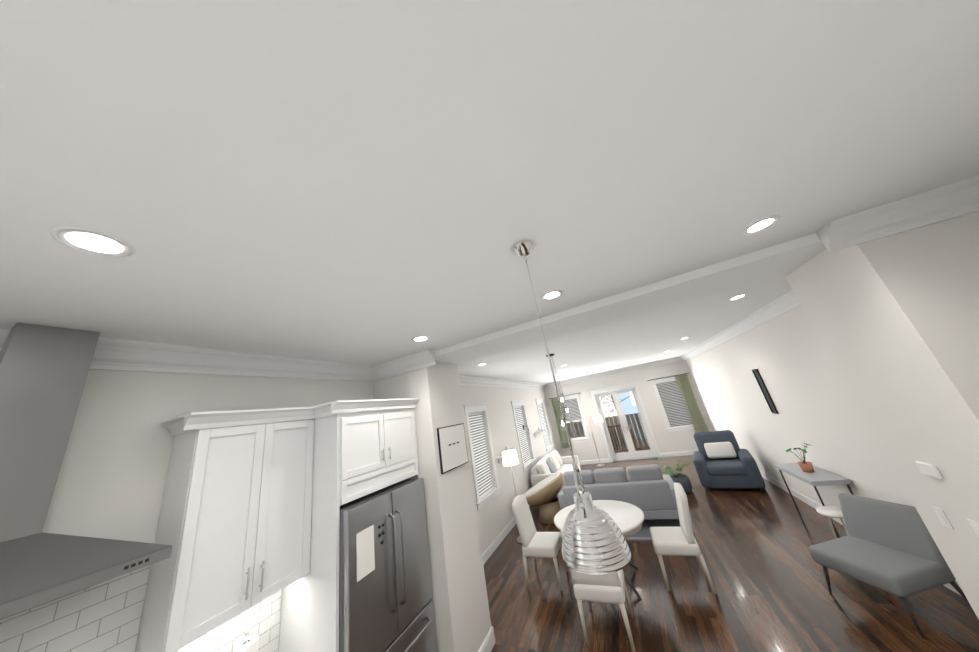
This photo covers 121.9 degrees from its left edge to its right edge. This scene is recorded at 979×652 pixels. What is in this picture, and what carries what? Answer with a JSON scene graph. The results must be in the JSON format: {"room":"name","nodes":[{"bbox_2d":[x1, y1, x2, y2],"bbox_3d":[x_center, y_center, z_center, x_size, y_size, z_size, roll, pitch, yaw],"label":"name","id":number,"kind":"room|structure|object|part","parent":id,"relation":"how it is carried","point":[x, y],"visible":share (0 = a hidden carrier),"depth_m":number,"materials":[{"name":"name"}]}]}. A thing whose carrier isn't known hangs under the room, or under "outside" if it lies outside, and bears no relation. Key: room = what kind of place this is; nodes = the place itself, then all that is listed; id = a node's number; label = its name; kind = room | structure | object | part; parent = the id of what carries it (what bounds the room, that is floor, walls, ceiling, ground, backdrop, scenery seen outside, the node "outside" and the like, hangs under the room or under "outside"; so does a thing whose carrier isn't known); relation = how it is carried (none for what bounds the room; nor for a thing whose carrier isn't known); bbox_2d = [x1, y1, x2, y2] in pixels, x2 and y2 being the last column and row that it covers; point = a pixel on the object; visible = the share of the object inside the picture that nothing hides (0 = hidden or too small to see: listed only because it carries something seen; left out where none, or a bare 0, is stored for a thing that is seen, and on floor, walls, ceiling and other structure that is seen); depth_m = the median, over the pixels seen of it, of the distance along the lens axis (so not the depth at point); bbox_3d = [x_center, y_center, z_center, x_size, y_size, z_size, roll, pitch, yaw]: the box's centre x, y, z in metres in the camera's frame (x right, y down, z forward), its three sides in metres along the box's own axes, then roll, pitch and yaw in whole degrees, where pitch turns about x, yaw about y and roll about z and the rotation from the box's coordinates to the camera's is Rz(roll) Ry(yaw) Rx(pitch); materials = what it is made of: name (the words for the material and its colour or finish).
{"room":"open-plan kitchen","nodes":[
{"label":"open-plan kitchen","id":0,"kind":"room"},
{"bbox_2d":[233,629,258,651],"bbox_3d":[-1.602,2.215,1.777,0.170,0.359,0.170,-17,-19,21],"label":"towel stand","id":1,"kind":"object","parent":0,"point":[248,644],"visible":1,"depth_m":1.80,"materials":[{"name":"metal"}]},
{"bbox_2d":[42,370,556,553],"bbox_3d":[-1.139,2.246,3.762,0.220,3.200,17.420,-17,-19,21],"label":"wall","id":2,"kind":"structure","parent":0,"point":[111,480],"depth_m":1.81,"materials":[{"name":"white paint"}]},
{"bbox_2d":[0,323,199,651],"bbox_3d":[-2.241,0.577,1.302,0.497,1.211,0.999,-17,-19,21],"label":"range hood","id":3,"kind":"object","parent":2,"relation":"attached to","point":[44,370],"depth_m":1.34,"materials":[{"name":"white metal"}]},
{"bbox_2d":[128,407,315,651],"bbox_3d":[-1.812,1.299,2.025,0.344,1.250,0.771,-17,-19,21],"label":"upper cabinet","id":4,"kind":"object","parent":2,"relation":"attached to","point":[303,529],"depth_m":1.83,"materials":[{"name":"white wood"}]},
{"bbox_2d":[316,407,418,510],"bbox_3d":[-1.327,1.286,2.799,0.659,0.710,0.945,-17,-19,21],"label":"upper cabinet","id":5,"kind":"object","parent":2,"relation":"attached to","point":[360,454],"depth_m":2.45,"materials":[{"name":"white wood"}]},
{"bbox_2d":[463,403,500,510],"bbox_3d":[-0.228,2.602,5.668,0.275,1.855,1.050,-17,-19,21],"label":"window","id":6,"kind":"structure","parent":2,"relation":"in","point":[484,499],"depth_m":5.71,"materials":[{"name":"white wood"}]},
{"bbox_2d":[468,412,492,496],"bbox_3d":[-0.213,2.617,5.658,0.040,1.565,0.770,-17,-19,21],"label":"window blind","id":7,"kind":"object","parent":6,"relation":"attached to","point":[483,471],"visible":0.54,"depth_m":5.69,"materials":[{"name":"white plastic"}]},
{"bbox_2d":[496,446,517,460],"bbox_3d":[0.426,3.015,6.475,0.187,0.281,0.950,-17,-19,21],"label":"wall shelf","id":8,"kind":"object","parent":2,"relation":"attached to","point":[500,456],"visible":0.5,"depth_m":6.19,"materials":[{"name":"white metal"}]},
{"bbox_2d":[511,400,535,471],"bbox_3d":[0.933,3.192,8.090,0.275,1.855,1.150,-17,-19,21],"label":"window","id":9,"kind":"structure","parent":2,"relation":"in","point":[531,462],"depth_m":8.22,"materials":[{"name":"white wood"}]},
{"bbox_2d":[514,406,530,463],"bbox_3d":[0.947,3.208,8.080,0.040,1.565,0.870,-17,-19,21],"label":"window blind","id":10,"kind":"object","parent":9,"relation":"attached to","point":[523,437],"visible":0.58,"depth_m":8.15,"materials":[{"name":"white plastic"}]},
{"bbox_2d":[534,426,543,436],"bbox_3d":[1.681,3.543,9.179,0.187,0.281,0.800,-17,-19,21],"label":"wall shelf","id":11,"kind":"object","parent":2,"relation":"attached to","point":[538,431],"visible":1,"depth_m":9.07,"materials":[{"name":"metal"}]},
{"bbox_2d":[535,399,553,452],"bbox_3d":[2.019,3.745,10.358,0.275,1.855,1.100,-17,-19,21],"label":"window","id":12,"kind":"structure","parent":2,"relation":"in","point":[550,446],"depth_m":10.52,"materials":[{"name":"white wood"}]},
{"bbox_2d":[538,403,549,446],"bbox_3d":[2.034,3.760,10.348,0.040,1.565,0.820,-17,-19,21],"label":"window blind","id":13,"kind":"object","parent":12,"relation":"attached to","point":[544,425],"visible":0.44,"depth_m":10.47,"materials":[{"name":"white plastic"}]},
{"bbox_2d":[373,361,490,651],"bbox_3d":[-0.762,2.037,3.326,0.880,3.200,0.720,-17,-19,21],"label":"wall","id":14,"kind":"structure","parent":0,"point":[461,608],"depth_m":3.01,"materials":[{"name":"white paint"}]},
{"bbox_2d":[437,423,468,473],"bbox_3d":[-0.437,1.463,3.310,0.022,0.480,0.580,-17,-19,21],"label":"picture frame","id":15,"kind":"object","parent":14,"relation":"attached to","point":[452,446],"visible":0.98,"depth_m":3.26,"materials":[{"name":"white paper"}]},
{"bbox_2d":[0,0,978,383],"bbox_3d":[0.987,-0.101,3.190,5.870,0.150,17.800,-17,-19,21],"label":"ceiling","id":16,"kind":"structure","parent":0,"point":[368,182],"depth_m":0.94,"materials":[{"name":"white paint"}]},
{"bbox_2d":[49,226,135,256],"bbox_3d":[-1.456,-0.306,1.005,0.184,0.004,0.184,-17,-19,21],"label":"recessed light","id":17,"kind":"object","parent":16,"relation":"in","point":[92,241],"visible":1,"depth_m":1.00,"materials":[{"name":"white"}]},
{"bbox_2d":[411,336,429,341],"bbox_3d":[-0.696,0.132,2.748,0.184,0.004,0.184,-17,-19,21],"label":"recessed light","id":18,"kind":"object","parent":16,"relation":"in","point":[420,338],"visible":1,"depth_m":2.74,"materials":[{"name":"white"}]},
{"bbox_2d":[541,290,562,299],"bbox_3d":[0.513,-0.251,2.228,0.184,0.004,0.184,-17,-19,21],"label":"recessed light","id":19,"kind":"object","parent":16,"relation":"in","point":[551,295],"visible":1,"depth_m":2.22,"materials":[{"name":"white"}]},
{"bbox_2d":[546,354,570,428],"bbox_3d":[1.184,1.112,4.668,0.214,1.279,0.214,-17,-19,21],"label":"pendant lights","id":20,"kind":"object","parent":16,"relation":"hanging from","point":[565,403],"visible":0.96,"depth_m":4.59,"materials":[{"name":"black metal"}]},
{"bbox_2d":[511,240,631,574],"bbox_3d":[0.301,0.234,1.280,0.261,1.423,0.261,-17,-19,21],"label":"pendant light","id":21,"kind":"object","parent":16,"relation":"hanging from","point":[594,541],"visible":1,"depth_m":1.03,"materials":[{"name":"clear glass"},{"name":"chrome"}]},
{"bbox_2d":[435,233,825,363],"bbox_3d":[0.993,-0.073,2.920,3.700,0.070,0.860,-17,-19,21],"label":"ceiling beam","id":22,"kind":"structure","parent":16,"relation":"attached to","point":[778,261],"depth_m":2.57,"materials":[{"name":"white paint"}]},
{"bbox_2d":[728,294,746,300],"bbox_3d":[2.977,-0.344,3.261,0.184,0.004,0.184,-17,-19,21],"label":"recessed light","id":23,"kind":"object","parent":16,"relation":"in","point":[738,297],"visible":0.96,"depth_m":3.26,"materials":[{"name":"white"}]},
{"bbox_2d":[741,215,779,234],"bbox_3d":[1.700,-0.630,1.706,0.184,0.004,0.184,-17,-19,21],"label":"recessed light","id":24,"kind":"object","parent":16,"relation":"in","point":[761,224],"visible":1,"depth_m":1.70,"materials":[{"name":"white plastic"}]},
{"bbox_2d":[543,361,711,460],"bbox_3d":[4.938,3.339,10.348,5.710,3.200,0.220,-17,-19,21],"label":"wall","id":25,"kind":"structure","parent":0,"point":[667,441],"depth_m":10.23,"materials":[{"name":"white paint"}]},
{"bbox_2d":[549,393,578,447],"bbox_3d":[3.237,3.779,10.869,1.330,1.954,0.107,-17,-19,21],"label":"window curtain","id":26,"kind":"object","parent":25,"relation":"hanging from","point":[558,415],"visible":0.67,"depth_m":11.00,"materials":[{"name":"green fabric"}]},
{"bbox_2d":[551,393,590,443],"bbox_3d":[3.283,3.738,11.012,1.150,1.855,0.275,-17,-19,21],"label":"window","id":27,"kind":"structure","parent":25,"relation":"in","point":[581,440],"depth_m":10.75,"materials":[{"name":"white wood"}]},
{"bbox_2d":[561,397,581,421],"bbox_3d":[3.224,3.429,11.102,0.870,0.872,0.040,-17,-19,21],"label":"window blind","id":28,"kind":"object","parent":27,"relation":"attached to","point":[572,403],"visible":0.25,"depth_m":11.05,"materials":[{"name":"white plastic"}]},
{"bbox_3d":[3.303,3.759,11.046,0.876,1.556,0.030,-17,-19,21],"label":"far window sash","id":29,"kind":"part","parent":27,"relation":"part of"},
{"bbox_2d":[595,388,655,460],"bbox_3d":[5.043,3.673,10.200,1.436,2.408,0.098,-17,-19,21],"label":"french door","id":30,"kind":"structure","parent":25,"relation":"in","point":[647,453],"depth_m":10.15,"materials":[{"name":"white wood"}]},
{"bbox_2d":[590,382,660,461],"bbox_3d":[5.025,3.591,10.219,1.770,2.620,0.265,-17,-19,21],"label":"door frame","id":31,"kind":"structure","parent":25,"relation":"attached to","point":[634,385],"depth_m":10.18,"materials":[{"name":"white painted wood"}]},
{"bbox_2d":[650,373,704,431],"bbox_3d":[6.635,2.706,9.658,1.150,1.855,0.275,-17,-19,21],"label":"window","id":32,"kind":"structure","parent":25,"relation":"in","point":[669,427],"depth_m":9.70,"materials":[{"name":"white wood"}]},
{"bbox_2d":[655,380,692,426],"bbox_3d":[6.633,2.722,9.641,0.870,1.565,0.040,-17,-19,21],"label":"window blind","id":33,"kind":"object","parent":32,"relation":"attached to","point":[674,404],"visible":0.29,"depth_m":9.66,"materials":[{"name":"white plastic"}]},
{"bbox_2d":[647,373,708,432],"bbox_3d":[6.590,2.747,9.515,1.330,1.954,0.107,-17,-19,21],"label":"window curtain","id":34,"kind":"object","parent":25,"relation":"hanging from","point":[684,385],"visible":0.9,"depth_m":9.35,"materials":[{"name":"green fabric"}]},
{"bbox_2d":[483,455,978,651],"bbox_3d":[1.535,3.025,2.166,5.870,0.120,17.800,-17,-19,21],"label":"floor","id":35,"kind":"structure","parent":0,"point":[766,571],"depth_m":3.10,"materials":[{"name":"brown wood"}]},
{"bbox_2d":[280,475,436,651],"bbox_3d":[-1.074,2.505,2.382,0.702,1.845,0.924,-17,-19,21],"label":"refrigerator","id":36,"kind":"object","parent":35,"relation":"on","point":[368,588],"depth_m":2.15,"materials":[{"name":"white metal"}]},
{"bbox_2d":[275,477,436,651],"bbox_3d":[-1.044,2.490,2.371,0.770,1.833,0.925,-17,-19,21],"label":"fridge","id":37,"kind":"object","parent":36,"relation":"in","point":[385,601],"depth_m":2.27,"materials":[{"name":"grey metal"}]},
{"bbox_2d":[502,449,521,542],"bbox_3d":[0.535,3.377,5.488,0.340,1.590,0.340,-17,-19,21],"label":"floor lamp","id":38,"kind":"object","parent":35,"relation":"on","point":[509,457],"visible":0.75,"depth_m":5.57,"materials":[{"name":"white fabric"}]},
{"bbox_2d":[511,494,567,590],"bbox_3d":[0.753,3.156,4.098,0.550,1.081,0.500,-17,-19,21],"label":"dining chair","id":39,"kind":"object","parent":35,"relation":"on","point":[535,543],"visible":0.98,"depth_m":4.02,"materials":[{"name":"white fabric"}]},
{"bbox_2d":[524,472,562,523],"bbox_3d":[1.247,3.881,6.205,1.020,0.851,1.100,-17,-19,21],"label":"papasan chair","id":40,"kind":"object","parent":35,"relation":"on","point":[542,494],"visible":0.92,"depth_m":5.88,"materials":[{"name":"wicker"}]},
{"bbox_2d":[530,450,580,495],"bbox_3d":[2.019,4.303,8.037,0.950,0.908,2.300,-17,-19,21],"label":"sofa","id":41,"kind":"object","parent":35,"relation":"on","point":[552,462],"visible":0.6,"depth_m":7.88,"materials":[{"name":"white fabric"}]},
{"bbox_2d":[589,414,604,466],"bbox_3d":[4.009,4.145,9.960,0.630,1.756,0.340,-17,-19,21],"label":"floor lamp","id":42,"kind":"object","parent":35,"relation":"on","point":[597,418],"visible":1,"depth_m":9.99,"materials":[{"name":"silver metal"}]},
{"bbox_2d":[561,528,635,651],"bbox_3d":[1.198,2.731,3.041,0.500,1.081,0.550,-17,-19,21],"label":"dining chair","id":43,"kind":"object","parent":35,"relation":"on","point":[605,588],"visible":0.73,"depth_m":2.83,"materials":[{"name":"white fabric"}]},
{"bbox_2d":[554,500,643,598],"bbox_3d":[1.598,3.069,3.771,1.230,0.787,1.230,-17,-19,21],"label":"dining table","id":44,"kind":"object","parent":35,"relation":"on","point":[628,518],"visible":0.35,"depth_m":3.79,"materials":[{"name":"white wood"}]},
{"bbox_2d":[595,476,679,541],"bbox_3d":[3.191,4.019,6.296,1.860,0.010,3.990,-17,-19,21],"label":"rug","id":45,"kind":"object","parent":35,"relation":"on","point":[643,533],"visible":0.12,"depth_m":4.84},
{"bbox_2d":[558,464,678,519],"bbox_3d":[2.557,3.355,5.513,2.150,0.958,0.950,-17,-19,21],"label":"sofa","id":46,"kind":"object","parent":45,"relation":"on","point":[648,491],"visible":0.83,"depth_m":5.11,"materials":[{"name":"grey fabric"}]},
{"bbox_2d":[656,457,692,493],"bbox_3d":[4.355,3.445,6.296,0.643,0.703,0.633,-17,-19,21],"label":"potted plant","id":47,"kind":"object","parent":35,"relation":"on","point":[683,480],"visible":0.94,"depth_m":6.17,"materials":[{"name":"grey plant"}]},
{"bbox_2d":[650,483,716,593],"bbox_3d":[2.412,2.697,3.586,0.550,1.081,0.500,-17,-19,21],"label":"dining chair","id":48,"kind":"object","parent":35,"relation":"on","point":[679,541],"visible":1,"depth_m":3.40,"materials":[{"name":"white fabric"}]},
{"bbox_2d":[693,430,765,491],"bbox_3d":[5.357,3.058,6.265,1.080,1.080,1.063,-22,-21,32],"label":"recliner","id":49,"kind":"object","parent":35,"relation":"on","point":[721,459],"visible":1,"depth_m":6.01,"materials":[{"name":"upholstery fabric"}]},
{"bbox_2d":[774,463,853,537],"bbox_3d":[4.818,2.542,3.947,0.385,0.800,1.000,-17,-19,21],"label":"console table","id":50,"kind":"object","parent":35,"relation":"on","point":[819,477],"visible":0.67,"depth_m":3.84,"materials":[{"name":"grey wood"}]},
{"bbox_2d":[786,443,814,472],"bbox_3d":[4.691,1.970,4.090,0.307,0.398,0.324,-17,-19,21],"label":"potted plant","id":51,"kind":"object","parent":50,"relation":"on","point":[805,466],"visible":1,"depth_m":4.04,"materials":[{"name":"brown ceramic"}]},
{"bbox_2d":[816,506,847,538],"bbox_3d":[4.379,2.562,3.323,0.340,0.526,0.340,-17,-19,21],"label":"side table","id":52,"kind":"object","parent":35,"relation":"on","point":[832,511],"visible":0.58,"depth_m":3.41,"materials":[{"name":"white wood"}]},
{"bbox_2d":[809,493,969,638],"bbox_3d":[3.920,2.297,2.753,0.789,0.828,0.660,-8,-18,-7],"label":"accent chair","id":53,"kind":"object","parent":35,"relation":"on","point":[890,547],"visible":0.79,"depth_m":2.68,"materials":[{"name":"grey fabric"}]},
{"bbox_2d":[685,305,914,506],"bbox_3d":[3.756,0.739,1.784,0.220,3.200,17.420,-17,-19,21],"label":"wall","id":54,"kind":"structure","parent":0,"point":[787,356],"depth_m":4.23,"materials":[{"name":"white paint"}]},
{"bbox_2d":[752,369,778,413],"bbox_3d":[5.049,1.190,4.989,0.025,0.800,0.190,-17,-19,21],"label":"picture frame","id":55,"kind":"object","parent":54,"relation":"attached to","point":[765,392],"visible":1,"depth_m":4.98,"materials":[{"name":"black metal"}]},
{"bbox_2d":[785,211,978,618],"bbox_3d":[3.199,0.787,1.631,0.690,3.200,0.820,-17,-19,21],"label":"wall","id":56,"kind":"structure","parent":0,"point":[894,320],"depth_m":1.75,"materials":[{"name":"white paint"}]},
{"bbox_2d":[0,176,978,388],"bbox_3d":[1.013,0.049,3.142,5.270,0.169,17.200,-17,-19,21],"label":"crown molding","id":57,"kind":"structure","parent":56,"relation":"attached to","point":[950,201],"depth_m":2.00,"materials":[{"name":"white"}]},
{"bbox_2d":[478,450,959,651],"bbox_3d":[1.514,2.903,2.206,5.270,0.140,17.200,-17,-19,21],"label":"baseboard","id":58,"kind":"structure","parent":56,"relation":"attached to","point":[487,645],"depth_m":5.09,"materials":[{"name":"white"}]},
{"bbox_2d":[915,461,942,478],"bbox_3d":[2.925,0.958,1.811,0.020,0.080,0.120,-17,-19,21],"label":"light switch","id":59,"kind":"object","parent":56,"relation":"attached to","point":[931,470],"depth_m":1.80,"materials":[{"name":"white plastic"}]},
{"bbox_2d":[931,506,953,529],"bbox_3d":[3.038,1.284,1.825,0.008,0.116,0.072,-17,-19,21],"label":"light switch","id":60,"kind":"object","parent":56,"relation":"attached to","point":[939,512],"depth_m":1.82,"materials":[{"name":"white plastic"}]},
{"bbox_2d":[967,519,978,537],"bbox_3d":[2.945,1.237,1.631,0.008,0.116,0.072,-17,-19,21],"label":"light switch","id":61,"kind":"object","parent":56,"relation":"attached to","point":[975,525],"depth_m":1.65,"materials":[{"name":"white plastic"}]},
{"label":"outside","id":62,"kind":"structure","parent":0,"visible":0},
{"bbox_2d":[566,388,649,455],"bbox_3d":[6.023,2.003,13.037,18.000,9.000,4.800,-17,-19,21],"label":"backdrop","id":63,"kind":"structure","parent":62,"point":[577,427],"depth_m":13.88,"materials":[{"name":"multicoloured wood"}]}
]}

